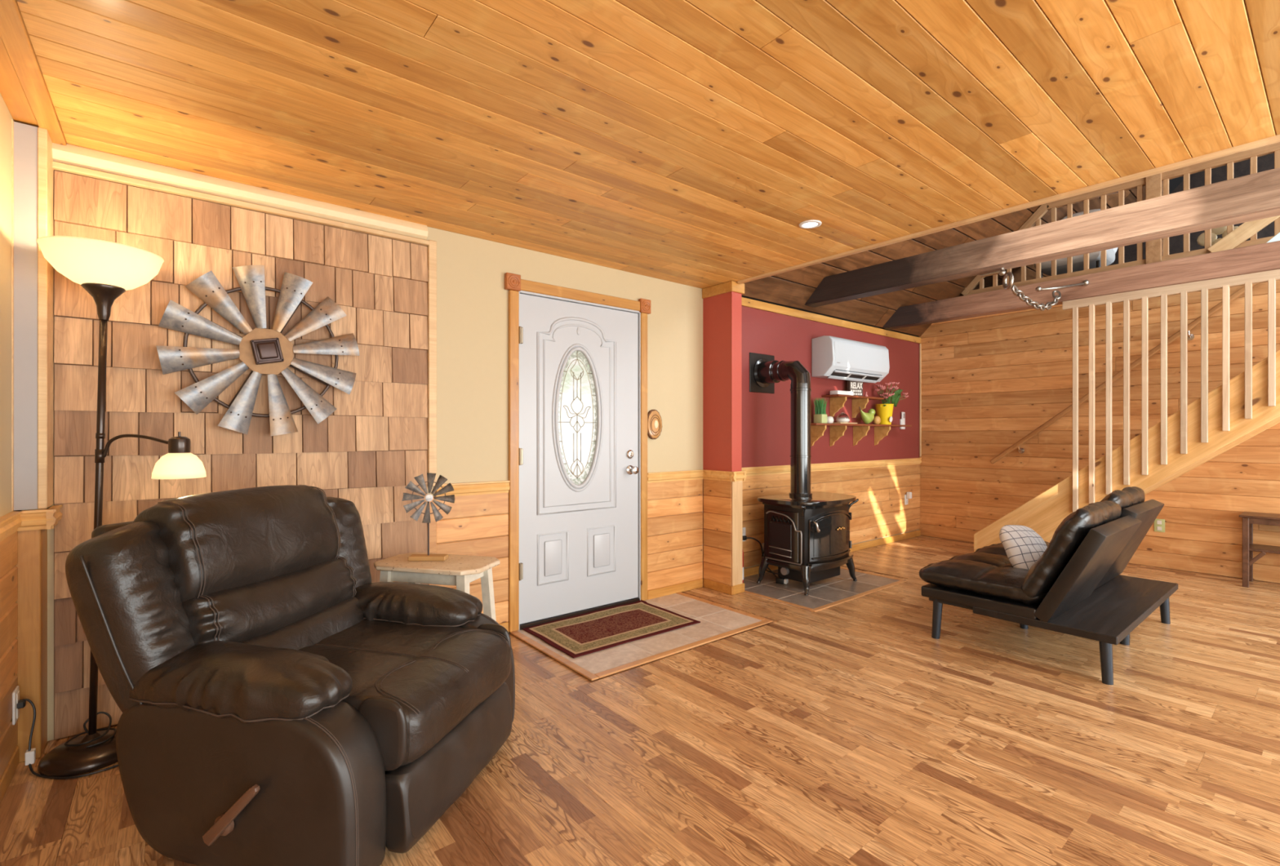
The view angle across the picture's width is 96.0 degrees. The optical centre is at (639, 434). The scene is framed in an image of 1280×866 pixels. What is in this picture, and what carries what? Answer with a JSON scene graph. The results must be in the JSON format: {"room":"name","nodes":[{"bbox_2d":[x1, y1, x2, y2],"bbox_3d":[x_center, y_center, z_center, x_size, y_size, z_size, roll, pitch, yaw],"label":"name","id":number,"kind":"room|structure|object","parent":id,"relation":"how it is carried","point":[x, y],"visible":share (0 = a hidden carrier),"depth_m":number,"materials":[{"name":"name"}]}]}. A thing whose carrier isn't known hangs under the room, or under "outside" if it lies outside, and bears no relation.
{"room":"living room","nodes":[
{"label":"living room","id":0,"kind":"room"},
{"bbox_2d":[0,93,21,778],"bbox_3d":[-0.438,0.025,-0.228,0.112,2.340,6.400,0,0,-39],"label":"wall","id":1,"kind":"structure","parent":0,"point":[8,546],"depth_m":1.99,"materials":[{"name":"beige paint"}]},
{"bbox_2d":[0,746,18,803],"bbox_3d":[-0.981,1.161,0.519,0.016,0.068,4.045,0,0,-39],"label":"baseboard","id":2,"kind":"structure","parent":1,"relation":"attached to","point":[11,766],"depth_m":1.96,"materials":[{"name":"brown wood"}]},
{"bbox_2d":[12,685,19,724],"bbox_3d":[-2.214,0.960,2.046,0.011,0.116,0.074,0,0,-39],"label":"wall outlet","id":3,"kind":"object","parent":1,"relation":"attached to","point":[15,694],"visible":0.98,"depth_m":2.03,"materials":[{"name":"white plastic"}]},
{"bbox_2d":[16,690,19,703],"bbox_3d":[-2.211,0.933,2.049,0.003,0.037,0.036,0,0,-39],"label":"socket","id":4,"kind":"object","parent":3,"relation":"attached to","point":[17,691],"depth_m":2.04,"materials":[{"name":"white plastic"}]},
{"bbox_2d":[16,708,19,718],"bbox_3d":[-2.211,0.987,2.049,0.003,0.037,0.036,0,0,-39],"label":"socket","id":5,"kind":"object","parent":3,"relation":"attached to","point":[17,710],"depth_m":2.04,"materials":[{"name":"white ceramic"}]},
{"bbox_2d":[0,505,62,542],"bbox_3d":[-0.992,0.314,0.610,0.113,0.073,4.200,0,0,-39],"label":"trim","id":6,"kind":"structure","parent":1,"relation":"attached to","point":[13,522],"depth_m":2.10,"materials":[{"name":"brown wood"}]},
{"bbox_2d":[12,119,919,763],"bbox_3d":[0.499,0.025,4.491,7.530,2.340,0.270,0,0,-39],"label":"wall","id":7,"kind":"structure","parent":0,"point":[426,308],"depth_m":2.85,"materials":[{"name":"beige paint"}]},
{"bbox_2d":[155,265,359,436],"bbox_3d":[-1.712,-0.381,2.645,0.779,0.779,0.071,0,0,-39],"label":"decoration","id":8,"kind":"object","parent":7,"relation":"attached to","point":[264,351],"visible":1,"depth_m":2.61,"materials":[{"name":"metal"}]},
{"bbox_2d":[435,480,510,497],"bbox_3d":[-0.959,0.314,3.329,0.438,0.073,0.026,0,0,-39],"label":"trim","id":9,"kind":"structure","parent":7,"relation":"attached to","point":[495,486],"depth_m":3.34,"materials":[{"name":"brown wood"}]},
{"bbox_2d":[504,272,650,631],"bbox_3d":[-0.382,0.114,3.826,1.130,2.163,0.167,0,0,-39],"label":"door","id":10,"kind":"structure","parent":7,"relation":"in","point":[578,359],"depth_m":3.78,"materials":[{"name":"white wood"}]},
{"bbox_2d":[647,409,662,439],"bbox_3d":[0.104,-0.073,4.193,0.150,0.218,0.031,0,0,-39],"label":"wood slice","id":11,"kind":"object","parent":7,"relation":"attached to","point":[654,418],"visible":1,"depth_m":4.18,"materials":[{"name":"brown wood"}]},
{"bbox_2d":[647,469,746,483],"bbox_3d":[0.429,0.314,4.260,0.721,0.073,0.340,0,0,-39],"label":"trim","id":12,"kind":"structure","parent":7,"relation":"attached to","point":[659,477],"depth_m":4.34,"materials":[{"name":"brown wood"}]},
{"bbox_2d":[498,529,920,631],"bbox_3d":[1.090,1.161,5.004,5.725,0.068,0.022,0,0,-39],"label":"baseboard","id":13,"kind":"structure","parent":7,"relation":"attached to","point":[693,584],"depth_m":4.85,"materials":[{"name":"brown wood"}]},
{"bbox_2d":[742,527,745,541],"bbox_3d":[0.856,0.835,4.805,0.074,0.116,0.011,0,0,-39],"label":"wall outlet","id":14,"kind":"object","parent":7,"relation":"attached to","point":[744,528],"visible":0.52,"depth_m":4.81,"materials":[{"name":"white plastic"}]},
{"bbox_2d":[741,297,920,343],"bbox_3d":[1.961,-1.110,5.716,3.505,0.068,0.020,0,0,-39],"label":"trim","id":15,"kind":"structure","parent":7,"relation":"attached to","point":[745,302],"depth_m":5.54,"materials":[{"name":"brown wood"}]},
{"bbox_2d":[741,457,921,475],"bbox_3d":[1.966,0.314,5.715,3.500,0.073,0.026,0,0,-39],"label":"trim","id":16,"kind":"structure","parent":7,"relation":"attached to","point":[764,470],"depth_m":5.68,"materials":[{"name":"brown wood"}]},
{"bbox_2d":[811,335,889,382],"bbox_3d":[2.093,-0.724,5.677,1.030,0.390,0.240,0,0,-39],"label":"air conditioner","id":17,"kind":"object","parent":7,"relation":"attached to","point":[833,357],"visible":1,"depth_m":5.46,"materials":[{"name":"white plastic"}]},
{"bbox_2d":[821,394,884,417],"bbox_3d":[2.130,-0.273,5.742,0.840,0.211,0.185,0,0,-39],"label":"wall shelf","id":18,"kind":"object","parent":7,"relation":"attached to","point":[837,402],"visible":0.98,"depth_m":5.63,"materials":[{"name":"brown wood"}]},
{"bbox_2d":[830,390,853,395],"bbox_3d":[1.962,-0.400,5.600,0.280,0.042,0.090,0,0,-39],"label":"case","id":19,"kind":"object","parent":18,"relation":"on","point":[834,392],"visible":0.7,"depth_m":5.53,"materials":[{"name":"plastic"}]},
{"bbox_2d":[847,380,862,395],"bbox_3d":[2.153,-0.457,5.769,0.176,0.155,0.038,0,0,-25],"label":"sign","id":20,"kind":"object","parent":18,"relation":"on","point":[856,387],"visible":0.94,"depth_m":5.75,"materials":[{"name":"brown wood"}]},
{"bbox_2d":[810,422,911,446],"bbox_3d":[2.223,0.007,5.818,1.800,0.221,0.185,0,0,-39],"label":"wall shelf","id":21,"kind":"object","parent":7,"relation":"attached to","point":[837,431],"visible":0.95,"depth_m":5.63,"materials":[{"name":"brown wood"}]},
{"bbox_2d":[813,397,828,423],"bbox_3d":[1.679,-0.225,5.378,0.133,0.243,0.144,0,0,-39],"label":"potted plant","id":22,"kind":"object","parent":21,"relation":"on","point":[820,416],"visible":0.98,"depth_m":5.35,"materials":[{"name":"green plant"}]},
{"bbox_2d":[826,416,833,423],"bbox_3d":[1.775,-0.137,5.410,0.084,0.068,0.084,0,0,-39],"label":"ball","id":23,"kind":"object","parent":21,"relation":"on","point":[829,419],"visible":0.83,"depth_m":5.38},
{"bbox_2d":[832,422,857,423],"bbox_3d":[1.991,-0.109,5.612,0.300,0.012,0.100,0,0,-39],"label":"wooden coaster","id":24,"kind":"object","parent":21,"relation":"on","point":[840,422],"visible":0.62,"depth_m":5.53,"materials":[{"name":"brown wood"}]},
{"bbox_2d":[835,410,849,422],"bbox_3d":[1.968,-0.174,5.593,0.132,0.118,0.132,0,0,-39],"label":"covered dish","id":25,"kind":"object","parent":24,"relation":"on","point":[842,417],"visible":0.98,"depth_m":5.55,"materials":[{"name":"white ceramic"}]},
{"bbox_2d":[858,406,875,423],"bbox_3d":[2.311,-0.194,5.866,0.303,0.173,0.095,0,0,-39],"label":"bird figurine","id":26,"kind":"object","parent":21,"relation":"on","point":[867,418],"visible":1,"depth_m":5.83,"materials":[{"name":"ceramic"}]},
{"bbox_2d":[873,416,880,424],"bbox_3d":[2.450,-0.147,5.960,0.085,0.090,0.070,0,0,-39],"label":"figurine","id":27,"kind":"object","parent":21,"relation":"on","point":[877,420],"visible":0.96,"depth_m":5.93,"materials":[{"name":"orange ceramic"}]},
{"bbox_2d":[874,382,908,424],"bbox_3d":[2.663,-0.331,6.127,0.410,0.456,0.215,0,0,-39],"label":"potted plant","id":28,"kind":"object","parent":21,"relation":"on","point":[884,411],"visible":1,"depth_m":6.04,"materials":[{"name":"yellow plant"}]},
{"bbox_2d":[899,412,905,429],"bbox_3d":[2.980,-0.158,6.536,0.090,0.195,0.030,0,0,-39],"label":"remote","id":29,"kind":"object","parent":7,"relation":"attached to","point":[902,421],"visible":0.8,"depth_m":6.52,"materials":[{"name":"white plastic"}]},
{"bbox_2d":[904,494,907,505],"bbox_3d":[3.049,0.745,6.593,0.074,0.116,0.011,0,0,-39],"label":"wall outlet","id":30,"kind":"object","parent":7,"relation":"attached to","point":[905,498],"visible":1,"depth_m":6.58,"materials":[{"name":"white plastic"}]},
{"bbox_2d":[906,492,911,498],"bbox_3d":[3.069,0.693,6.569,0.044,0.075,0.050,0,0,-39],"label":"plug","id":31,"kind":"object","parent":30,"relation":"attached to","point":[908,495],"visible":1,"depth_m":6.55,"materials":[{"name":"white plastic"}]},
{"bbox_2d":[919,343,921,456],"bbox_3d":[3.313,-0.405,6.811,0.018,1.330,0.016,0,0,-39],"label":"trim","id":32,"kind":"structure","parent":7,"relation":"attached to","point":[920,344],"depth_m":6.81,"materials":[{"name":"brown wood"}]},
{"bbox_2d":[0,0,1279,337],"bbox_3d":[3.486,-2.778,2.972,10.240,3.294,6.400,0,0,-39],"label":"ceiling","id":33,"kind":"structure","parent":0,"point":[691,143],"depth_m":2.03,"materials":[{"name":"brown wood"}]},
{"bbox_2d":[799,219,822,228],"bbox_3d":[0.926,-1.143,3.136,0.120,0.009,0.120,0,0,-39],"label":"recessed light","id":34,"kind":"object","parent":33,"relation":"in","point":[812,224],"visible":1,"depth_m":3.13,"materials":[{"name":"white plastic"}]},
{"bbox_2d":[804,167,1279,307],"bbox_3d":[3.179,-1.298,3.380,0.162,0.218,5.120,0,0,-39],"label":"ceiling beam","id":35,"kind":"structure","parent":33,"relation":"attached to","point":[1256,196],"depth_m":3.72,"materials":[{"name":"brown wood"}]},
{"bbox_2d":[980,267,1089,311],"bbox_3d":[3.121,-1.137,4.550,1.411,0.324,0.243,0,0,-33],"label":"chain","id":36,"kind":"object","parent":35,"relation":"hanging from","point":[1022,297],"visible":1,"depth_m":4.40,"materials":[{"name":"grey metal"}]},
{"bbox_2d":[883,240,1279,329],"bbox_3d":[4.305,-1.250,4.298,0.137,0.202,5.120,0,0,-39],"label":"ceiling beam","id":37,"kind":"structure","parent":33,"relation":"attached to","point":[1263,257],"depth_m":4.75,"materials":[{"name":"brown wood"}]},
{"bbox_2d":[0,535,1279,865],"bbox_3d":[2.436,1.252,2.116,7.530,0.127,6.400,0,0,-39],"label":"floor","id":38,"kind":"structure","parent":0,"point":[784,726],"depth_m":2.20,"materials":[{"name":"brown wood"}]},
{"bbox_2d":[16,235,206,778],"bbox_3d":[-1.958,0.258,2.151,0.621,1.872,0.347,0,0,-20],"label":"floor lamp","id":39,"kind":"object","parent":38,"relation":"on","point":[106,270],"depth_m":2.09,"materials":[{"name":"brown metal"}]},
{"bbox_2d":[168,431,191,453],"bbox_3d":[-1.710,0.032,2.140,0.066,0.083,0.066,0,0,-39],"label":"socket","id":40,"kind":"object","parent":39,"relation":"attached to","point":[179,444],"depth_m":2.12,"materials":[{"name":"brown metal"}]},
{"bbox_2d":[65,484,515,865],"bbox_3d":[-1.059,0.689,2.002,1.049,0.992,1.053,0,0,13],"label":"recliner","id":41,"kind":"object","parent":38,"relation":"on","point":[281,704],"visible":1,"depth_m":1.62,"materials":[{"name":"brown leather"}]},
{"bbox_2d":[132,484,340,602],"bbox_3d":[-1.401,0.374,2.059,0.257,0.364,0.630,-18,-4,13],"label":"cushion","id":42,"kind":"object","parent":41,"relation":"on","point":[231,545],"depth_m":1.92,"materials":[{"name":"brown leather"}]},
{"bbox_2d":[182,557,356,644],"bbox_3d":[-1.316,0.606,2.054,0.224,0.225,0.645,-18,-4,13],"label":"lumbar cushion","id":43,"kind":"object","parent":41,"relation":"on","point":[275,604],"depth_m":1.95,"materials":[{"name":"brown leather"}]},
{"bbox_2d":[210,596,364,676],"bbox_3d":[-1.258,0.755,2.051,0.223,0.210,0.645,-18,-4,13],"label":"lumbar cushion","id":44,"kind":"object","parent":41,"relation":"on","point":[302,628],"depth_m":2.04,"materials":[{"name":"brown leather"}]},
{"bbox_2d":[257,618,511,766],"bbox_3d":[-0.934,0.842,1.989,0.802,0.232,0.655,3,1,13],"label":"seat cushion","id":45,"kind":"object","parent":41,"relation":"on","point":[418,684],"depth_m":1.88,"materials":[{"name":"brown leather"}]},
{"bbox_2d":[373,552,499,621],"bbox_3d":[-0.936,0.889,2.664,0.540,0.611,0.300,0,0,14],"label":"side table","id":46,"kind":"object","parent":38,"relation":"on","point":[458,571],"visible":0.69,"depth_m":2.59,"materials":[{"name":"white paint"}]},
{"bbox_2d":[401,472,454,561],"bbox_3d":[-0.982,0.380,2.681,0.228,0.406,0.099,0,0,-17],"label":"windmill","id":47,"kind":"object","parent":46,"relation":"on","point":[420,479],"visible":1,"depth_m":2.67,"materials":[{"name":"grey metal"}]},
{"bbox_2d":[522,600,700,657],"bbox_3d":[-0.169,1.185,3.585,0.947,0.013,0.597,0,0,-39],"label":"rug","id":48,"kind":"object","parent":38,"relation":"on","point":[580,635],"visible":1,"depth_m":3.53,"materials":[{"name":"red fabric"}]},
{"bbox_2d":[742,551,743,582],"bbox_3d":[0.780,1.018,4.637,0.110,0.345,0.110,0,0,-39],"label":"fire extinguisher","id":49,"kind":"object","parent":38,"relation":"on","point":[743,551],"visible":0.12,"depth_m":4.61,"materials":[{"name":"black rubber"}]},
{"bbox_2d":[742,535,777,577],"bbox_3d":[1.004,1.018,4.780,0.307,0.349,0.080,0,0,13],"label":"extension cord","id":50,"kind":"object","parent":38,"relation":"on","point":[744,537],"visible":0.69,"depth_m":4.78,"materials":[{"name":"black rubber"}]},
{"bbox_2d":[775,576,788,584],"bbox_3d":[1.181,1.134,4.686,0.085,0.114,0.246,0,0,31],"label":"power adapter","id":51,"kind":"object","parent":38,"relation":"on","point":[780,580],"visible":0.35,"depth_m":4.59,"materials":[{"name":"black plastic"}]},
{"bbox_2d":[756,491,858,595],"bbox_3d":[1.383,0.848,4.638,0.824,0.694,0.550,0,0,-39],"label":"wood stove","id":52,"kind":"object","parent":38,"relation":"on","point":[807,539],"visible":0.98,"depth_m":4.44,"materials":[{"name":"black metal"}]},
{"bbox_2d":[749,352,812,497],"bbox_3d":[1.206,-0.097,4.795,0.330,1.196,0.492,0,0,-39],"label":"flue pipe","id":53,"kind":"object","parent":52,"relation":"on","point":[765,371],"visible":1,"depth_m":4.63,"materials":[{"name":"black metal"}]},
{"bbox_2d":[919,486,1177,684],"bbox_3d":[2.520,0.762,3.543,1.582,0.868,0.956,0,0,-39],"label":"futon","id":54,"kind":"object","parent":38,"relation":"on","point":[1077,587],"visible":0.94,"depth_m":3.07,"materials":[{"name":"leather"}]},
{"bbox_2d":[919,552,1047,603],"bbox_3d":[2.133,0.829,3.407,0.810,0.154,0.672,0,0,-39],"label":"seat cushion","id":55,"kind":"object","parent":54,"relation":"on","point":[974,577],"depth_m":3.22,"materials":[{"name":"black leather"}]},
{"bbox_2d":[973,541,1048,556],"bbox_3d":[2.729,0.830,3.894,0.815,0.157,0.675,0,0,-39],"label":"seat cushion","id":56,"kind":"object","parent":54,"relation":"on","point":[998,548],"depth_m":3.88,"materials":[{"name":"black leather"}]},
{"bbox_2d":[999,524,1047,569],"bbox_3d":[2.323,0.720,3.441,0.389,0.346,0.228,0,0,-30],"label":"throw pillow","id":57,"kind":"object","parent":54,"relation":"on","point":[1023,546],"visible":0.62,"depth_m":3.38,"materials":[{"name":"white fabric"}]},
{"bbox_2d":[1021,500,1121,604],"bbox_3d":[2.347,0.637,3.136,0.799,0.604,0.155,0,27,-39],"label":"cushion","id":58,"kind":"object","parent":54,"relation":"on","point":[1039,584],"depth_m":2.89,"materials":[{"name":"black leather"}]},
{"bbox_2d":[1099,486,1145,511],"bbox_3d":[2.939,0.612,3.637,0.799,0.606,0.155,0,24,-39],"label":"cushion","id":59,"kind":"object","parent":54,"relation":"on","point":[1130,498],"depth_m":3.42,"materials":[{"name":"black leather"}]},
{"bbox_2d":[973,269,1279,551],"bbox_3d":[4.587,0.024,4.528,0.911,2.340,3.320,0,0,-39],"label":"staircase","id":60,"kind":"structure","parent":38,"relation":"on","point":[1245,406],"depth_m":4.46,"materials":[{"name":"brown wood"}]},
{"bbox_2d":[1239,511,1279,587],"bbox_3d":[5.203,0.914,4.189,0.340,0.562,1.155,0,0,-39],"label":"wooden bench","id":61,"kind":"object","parent":38,"relation":"on","point":[1249,518],"visible":1,"depth_m":4.50,"materials":[{"name":"brown wood"}]},
{"bbox_2d":[1248,543,1279,554],"bbox_3d":[5.216,0.900,4.190,0.300,0.020,1.100,0,0,-39],"label":"shelf","id":62,"kind":"object","parent":61,"relation":"attached to","point":[1263,548],"depth_m":4.49,"materials":[{"name":"brown wood"}]},
{"bbox_2d":[702,280,744,586],"bbox_3d":[0.640,0.025,4.448,0.145,2.340,0.315,0,0,-39],"label":"column","id":63,"kind":"structure","parent":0,"point":[722,500],"depth_m":4.37,"materials":[{"name":"red paint"}]},
{"bbox_2d":[703,578,744,595],"bbox_3d":[0.645,1.161,4.438,0.146,0.068,0.298,0,0,-39],"label":"baseboard","id":64,"kind":"structure","parent":63,"relation":"attached to","point":[720,587],"depth_m":4.35,"materials":[{"name":"brown wood"}]},
{"bbox_2d":[737,132,1279,284],"bbox_3d":[2.599,-1.149,2.042,0.044,0.040,5.880,0,0,-39],"label":"trim","id":65,"kind":"structure","parent":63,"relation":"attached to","point":[1276,139],"depth_m":2.77,"materials":[{"name":"brown wood"}]},
{"bbox_2d":[918,280,1279,583],"bbox_3d":[5.310,-0.177,4.460,0.112,2.745,6.400,0,0,-39],"label":"wall","id":66,"kind":"structure","parent":0,"point":[988,382],"depth_m":5.68,"materials":[{"name":"brown wood"}]},
{"bbox_2d":[1154,518,1164,532],"bbox_3d":[4.655,0.815,5.165,0.011,0.116,0.074,0,0,-39],"label":"wall outlet","id":67,"kind":"object","parent":66,"relation":"attached to","point":[1159,524],"visible":0.91,"depth_m":5.16,"materials":[{"name":"beige plastic"}]},
{"bbox_2d":[1156,526,1161,530],"bbox_3d":[4.652,0.843,5.162,0.003,0.035,0.032,0,0,-39],"label":"socket","id":68,"kind":"object","parent":67,"relation":"attached to","point":[1158,528],"depth_m":5.16,"materials":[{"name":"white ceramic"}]},
{"bbox_2d":[960,142,1279,463],"bbox_3d":[4.937,-1.121,4.842,0.208,2.867,4.264,0,0,-39],"label":"railing","id":69,"kind":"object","parent":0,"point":[1245,231],"depth_m":5.22,"materials":[{"name":"brown wood"}]},
{"bbox_2d":[1107,152,1274,266],"bbox_3d":[7.446,-2.925,6.138,0.100,2.760,6.300,0,0,-39],"label":"wall","id":70,"kind":"structure","parent":0,"point":[1266,162],"depth_m":6.92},
{"bbox_3d":[6.358,-1.478,5.250,2.710,0.145,6.300,0,0,-39],"label":"floor","id":71,"kind":"structure","parent":0,"visible":0},
{"bbox_2d":[1033,208,1118,277],"bbox_3d":[4.630,-1.980,6.138,0.625,0.860,0.660,0,0,-39],"label":"chair","id":72,"kind":"object","parent":71,"relation":"on","point":[1094,257],"visible":0.28,"depth_m":5.99,"materials":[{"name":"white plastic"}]},
{"bbox_2d":[1196,226,1238,246],"bbox_3d":[5.415,-1.778,5.385,0.140,0.455,0.284,0,0,-15],"label":"flower ornament","id":73,"kind":"object","parent":71,"relation":"on","point":[1217,231],"visible":0.27,"depth_m":5.40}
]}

